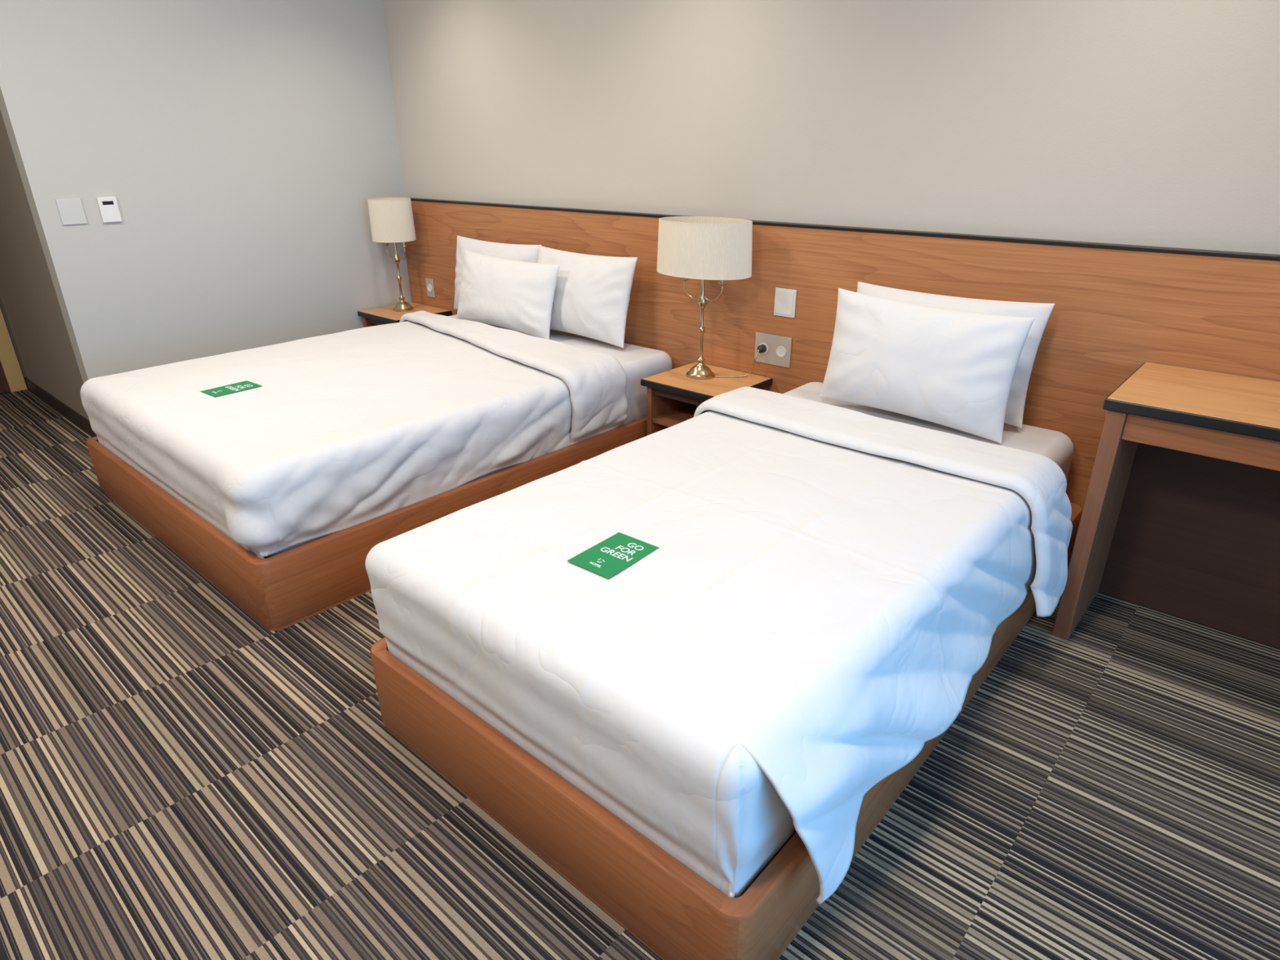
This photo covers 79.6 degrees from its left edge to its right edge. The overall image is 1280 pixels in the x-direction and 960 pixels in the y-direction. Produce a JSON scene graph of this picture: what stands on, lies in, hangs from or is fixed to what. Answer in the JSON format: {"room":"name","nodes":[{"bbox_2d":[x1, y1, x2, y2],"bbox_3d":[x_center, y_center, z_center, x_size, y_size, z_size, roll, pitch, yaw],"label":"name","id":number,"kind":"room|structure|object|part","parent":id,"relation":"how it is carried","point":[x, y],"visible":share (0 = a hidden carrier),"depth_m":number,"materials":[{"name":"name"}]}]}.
{"room":"hotel room","nodes":[
{"label":"hotel room","id":0,"kind":"room"},
{"bbox_2d":[0,301,25,393],"bbox_3d":[-5.004,-1.312,3.323,0.120,2.600,3.440,19,30,38],"label":"wall","id":1,"kind":"structure","parent":0,"point":[1,306],"depth_m":4.77,"materials":[{"name":"brown wood"}]},
{"bbox_2d":[0,307,27,392],"bbox_3d":[-4.247,-1.416,4.080,0.030,2.180,1.065,19,30,38],"label":"door","id":2,"kind":"structure","parent":1,"relation":"in","point":[12,371],"depth_m":4.77,"materials":[{"name":"brown wood"}]},
{"bbox_2d":[0,361,10,393],"bbox_3d":[-4.254,-1.383,4.098,0.015,2.095,0.900,19,30,38],"label":"leaf","id":3,"kind":"object","parent":2,"relation":"attached to","point":[4,387],"visible":1,"depth_m":4.78,"materials":[{"name":"brown wood"}]},
{"bbox_2d":[0,110,89,421],"bbox_3d":[-3.335,-1.614,3.998,1.400,2.600,0.120,19,30,38],"label":"wall","id":4,"kind":"structure","parent":0,"point":[28,299],"depth_m":4.07,"materials":[{"name":"grey paint"}]},
{"bbox_2d":[24,377,97,436],"bbox_3d":[-3.328,-0.418,4.421,1.520,0.070,0.012,19,30,38],"label":"baseboard","id":5,"kind":"structure","parent":4,"relation":"attached to","point":[77,418],"depth_m":4.41,"materials":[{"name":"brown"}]},
{"bbox_2d":[0,0,411,383],"bbox_3d":[-2.167,-1.688,4.156,0.120,2.600,1.930,19,30,38],"label":"wall","id":6,"kind":"structure","parent":0,"point":[242,147],"depth_m":3.99,"materials":[{"name":"white paint"}]},
{"bbox_2d":[55,198,87,225],"bbox_3d":[-2.671,-1.262,3.613,0.006,0.115,0.100,19,30,38],"label":"blank wall plate","id":7,"kind":"object","parent":6,"relation":"attached to","point":[71,211],"visible":1,"depth_m":3.61,"materials":[{"name":"grey plastic"}]},
{"bbox_2d":[96,196,121,222],"bbox_3d":[-2.566,-1.308,3.717,0.012,0.115,0.080,19,30,38],"label":"thermostat","id":8,"kind":"object","parent":6,"relation":"attached to","point":[108,206],"visible":1,"depth_m":3.71,"materials":[{"name":"white plastic"}]},
{"bbox_2d":[0,389,1279,959],"bbox_3d":[-1.537,0.650,2.155,8.120,0.100,5.450,19,30,38],"label":"floor","id":9,"kind":"structure","parent":0,"point":[184,776],"depth_m":1.79,"materials":[{"name":"carpet"}]},
{"bbox_2d":[80,311,671,631],"bbox_3d":[-1.091,-0.309,3.517,1.723,0.568,2.104,19,30,38],"label":"bed","id":10,"kind":"object","parent":9,"relation":"on","point":[279,492],"visible":0.99,"depth_m":2.85,"materials":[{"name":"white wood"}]},
{"bbox_2d":[200,380,262,397],"bbox_3d":[-1.638,-0.367,3.081,0.125,0.002,0.190,17,29,34],"label":"card","id":11,"kind":"object","parent":10,"relation":"on","point":[240,386],"visible":1,"depth_m":3.08,"materials":[{"name":"green paper"}]},
{"bbox_3d":[-1.090,-0.162,3.587,1.686,0.244,2.096,19,30,38],"label":"frame","id":12,"kind":"part","parent":10,"relation":"part of","materials":[{"name":"brown wood"}]},
{"bbox_3d":[-1.079,-0.378,3.510,1.580,0.300,2.025,19,30,38],"label":"mattress","id":13,"kind":"part","parent":10,"relation":"part of","materials":[{"name":"white fabric"}]},
{"bbox_2d":[453,235,542,309],"bbox_3d":[-0.807,-1.117,4.275,0.732,0.414,0.164,18,30,36],"label":"pillow","id":14,"kind":"object","parent":10,"relation":"on","point":[526,253],"visible":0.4,"depth_m":4.21,"materials":[{"name":"white fabric"}]},
{"bbox_2d":[456,249,559,339],"bbox_3d":[-0.701,-0.968,3.985,0.762,0.372,0.185,21,31,40],"label":"pillow","id":15,"kind":"object","parent":10,"relation":"on","point":[517,295],"visible":0.99,"depth_m":3.88,"materials":[{"name":"white fabric"}]},
{"bbox_2d":[537,245,637,348],"bbox_3d":[-0.301,-0.923,3.822,0.712,0.408,0.190,21,31,40],"label":"pillow","id":16,"kind":"object","parent":10,"relation":"on","point":[592,296],"visible":0.71,"depth_m":3.69,"materials":[{"name":"white fabric"}]},
{"bbox_2d":[357,302,452,327],"bbox_3d":[-1.470,-0.846,4.893,0.435,0.460,0.396,19,30,38],"label":"nightstand","id":17,"kind":"object","parent":9,"relation":"on","point":[384,315],"visible":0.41,"depth_m":4.78,"materials":[{"name":"brown wood"}]},
{"bbox_2d":[367,197,416,311],"bbox_3d":[-1.489,-1.371,4.698,0.267,0.658,0.257,19,30,38],"label":"table lamp","id":18,"kind":"object","parent":17,"relation":"on","point":[391,219],"visible":1,"depth_m":4.54,"materials":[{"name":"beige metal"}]},
{"bbox_3d":[-1.490,-1.563,4.615,0.262,0.238,0.252,19,30,38],"label":"lamp shade","id":19,"kind":"part","parent":18,"relation":"part of","materials":[{"name":"beige fabric"}]},
{"bbox_3d":[-1.451,-1.375,4.659,0.107,0.075,0.007,19,30,38],"label":"arm","id":20,"kind":"part","parent":18,"relation":"part of","materials":[{"name":"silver metal"}]},
{"bbox_3d":[-1.489,-1.314,4.723,0.128,0.535,0.128,19,30,38],"label":"stem","id":21,"kind":"part","parent":18,"relation":"part of","materials":[{"name":"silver metal"}]},
{"bbox_2d":[640,361,772,435],"bbox_3d":[0.294,-0.234,3.466,0.435,0.460,0.386,19,30,38],"label":"nightstand","id":22,"kind":"object","parent":9,"relation":"on","point":[673,398],"visible":0.43,"depth_m":3.38,"materials":[{"name":"brown wood"}]},
{"bbox_2d":[652,404,698,426],"bbox_3d":[0.298,-0.273,3.454,0.345,0.020,0.340,19,30,38],"label":"shelf","id":23,"kind":"object","parent":22,"relation":"attached to","point":[679,413],"depth_m":3.47,"materials":[{"name":"brown wood"}]},
{"bbox_2d":[657,216,752,379],"bbox_3d":[0.267,-0.765,3.283,0.446,0.658,0.308,19,30,38],"label":"table lamp","id":24,"kind":"object","parent":22,"relation":"on","point":[704,248],"visible":1,"depth_m":3.08,"materials":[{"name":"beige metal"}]},
{"bbox_3d":[0.228,-0.816,3.298,0.107,0.075,0.007,19,30,38],"label":"arm","id":25,"kind":"part","parent":24,"relation":"part of","materials":[{"name":"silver metal"}]},
{"bbox_3d":[0.267,-0.720,3.303,0.128,0.560,0.128,19,30,38],"label":"stem","id":26,"kind":"part","parent":24,"relation":"part of","materials":[{"name":"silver metal"}]},
{"bbox_3d":[0.266,-0.969,3.195,0.442,0.213,0.302,19,30,38],"label":"lamp shade","id":27,"kind":"part","parent":24,"relation":"part of","materials":[{"name":"beige fabric"}]},
{"bbox_3d":[0.305,-0.789,3.236,0.107,0.075,0.007,19,30,38],"label":"arm","id":28,"kind":"part","parent":24,"relation":"part of","materials":[{"name":"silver metal"}]},
{"bbox_2d":[364,382,1082,959],"bbox_3d":[0.453,0.222,2.265,1.274,0.578,2.096,19,30,38],"label":"bed","id":29,"kind":"object","parent":9,"relation":"on","point":[704,737],"visible":1,"depth_m":1.62,"materials":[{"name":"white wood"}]},
{"bbox_2d":[567,532,658,578],"bbox_3d":[-0.060,0.170,1.771,0.125,0.002,0.180,18,29,36],"label":"card","id":30,"kind":"object","parent":29,"relation":"on","point":[612,555],"visible":1,"depth_m":1.77,"materials":[{"name":"green paper"}]},
{"bbox_2d":[600,547,632,561],"bbox_3d":[-0.055,0.171,1.771,0.087,0.001,0.021,18,29,36],"label":"print","id":31,"kind":"object","parent":30,"relation":"on","point":[616,554],"depth_m":1.77,"materials":[{"name":"white paper"}]},
{"bbox_2d":[615,545,635,555],"bbox_3d":[-0.032,0.164,1.786,0.053,0.001,0.021,18,29,36],"label":"print","id":32,"kind":"object","parent":30,"relation":"on","point":[623,550],"depth_m":1.79,"materials":[{"name":"white paper"}]},
{"bbox_2d":[627,542,644,550],"bbox_3d":[-0.010,0.156,1.803,0.043,0.001,0.021,18,29,36],"label":"print","id":33,"kind":"object","parent":30,"relation":"on","point":[631,546],"depth_m":1.80,"materials":[{"name":"white paper"}]},
{"bbox_2d":[818,288,1034,443],"bbox_3d":[0.937,-0.403,2.613,0.682,0.414,0.169,18,30,36],"label":"pillow","id":34,"kind":"object","parent":29,"relation":"on","point":[954,369],"visible":1,"depth_m":2.53,"materials":[{"name":"white fabric"}]},
{"bbox_3d":[0.436,0.146,2.281,1.040,0.305,2.020,19,30,38],"label":"mattress","id":35,"kind":"part","parent":29,"relation":"part of","materials":[{"name":"white fabric"}]},
{"bbox_2d":[857,281,1054,427],"bbox_3d":[1.049,-0.461,2.734,0.692,0.400,0.172,19,30,37],"label":"pillow","id":36,"kind":"object","parent":29,"relation":"on","point":[1041,313],"visible":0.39,"depth_m":2.56,"materials":[{"name":"white fabric"}]},
{"bbox_2d":[1052,362,1279,648],"bbox_3d":[1.952,0.235,1.982,1.399,0.765,0.506,19,30,38],"label":"desk","id":37,"kind":"object","parent":9,"relation":"on","point":[1180,516],"visible":1,"depth_m":2.30,"materials":[{"name":"brown wood"}]},
{"bbox_3d":[1.456,0.076,2.396,0.046,0.733,0.496,19,30,38],"label":"panel","id":38,"kind":"part","parent":37,"relation":"part of","materials":[{"name":"brown wood"}]},
{"bbox_3d":[2.043,0.209,2.083,1.283,0.733,0.020,19,30,38],"label":"panel","id":39,"kind":"part","parent":37,"relation":"part of","materials":[{"name":"brown wood"}]},
{"bbox_2d":[382,0,1279,254],"bbox_3d":[0.873,-1.170,2.927,6.400,2.600,0.100,19,30,38],"label":"wall","id":40,"kind":"structure","parent":0,"point":[1140,122],"depth_m":2.82,"materials":[{"name":"beige paint"}]},
{"bbox_2d":[404,197,1279,509],"bbox_3d":[0.819,-0.464,3.176,6.176,1.107,0.052,19,30,38],"label":"headboard","id":41,"kind":"object","parent":40,"relation":"attached to","point":[1117,308],"visible":0.31,"depth_m":2.74,"materials":[{"name":"brown wood"}]},
{"bbox_2d":[425,277,435,297],"bbox_3d":[-1.333,-1.220,4.881,0.080,0.115,0.010,19,30,38],"label":"power outlet","id":42,"kind":"object","parent":41,"relation":"attached to","point":[429,282],"visible":1,"depth_m":4.88,"materials":[{"name":"beige plastic"}]},
{"bbox_2d":[426,284,431,291],"bbox_3d":[-1.335,-1.219,4.879,0.048,0.048,0.003,19,30,38],"label":"socket","id":43,"kind":"object","parent":42,"relation":"attached to","point":[428,286],"depth_m":4.88,"materials":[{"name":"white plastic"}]},
{"bbox_2d":[715,332,791,377],"bbox_3d":[0.495,-0.542,3.358,0.322,0.191,0.092,5,24,11],"label":"power outlet","id":44,"kind":"object","parent":41,"relation":"attached to","point":[773,349],"visible":1,"depth_m":3.33,"materials":[{"name":"beige plastic"}]},
{"bbox_3d":[0.424,-0.509,3.362,0.189,0.127,0.028,3,24,7],"label":"cord","id":45,"kind":"part","parent":44,"relation":"part of","materials":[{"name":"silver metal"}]},
{"bbox_2d":[759,342,768,354],"bbox_3d":[0.538,-0.574,3.354,0.048,0.048,0.003,19,30,38],"label":"socket","id":46,"kind":"object","parent":44,"relation":"attached to","point":[765,345],"depth_m":3.34,"materials":[{"name":"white plastic"}]},
{"bbox_3d":[0.575,-0.564,3.330,0.180,0.130,0.007,19,30,38],"label":"plate","id":47,"kind":"part","parent":44,"relation":"part of","materials":[{"name":"silver metal"}]},
{"bbox_2d":[776,346,786,357],"bbox_3d":[0.605,-0.551,3.299,0.048,0.048,0.003,19,30,38],"label":"socket","id":48,"kind":"object","parent":44,"relation":"attached to","point":[780,350],"depth_m":3.30,"materials":[{"name":"white plastic"}]},
{"bbox_2d":[773,287,796,318],"bbox_3d":[0.607,-0.742,3.218,0.100,0.115,0.010,19,30,38],"label":"light switch","id":49,"kind":"object","parent":41,"relation":"attached to","point":[784,299],"visible":1,"depth_m":3.21,"materials":[{"name":"white plastic"}]}
]}

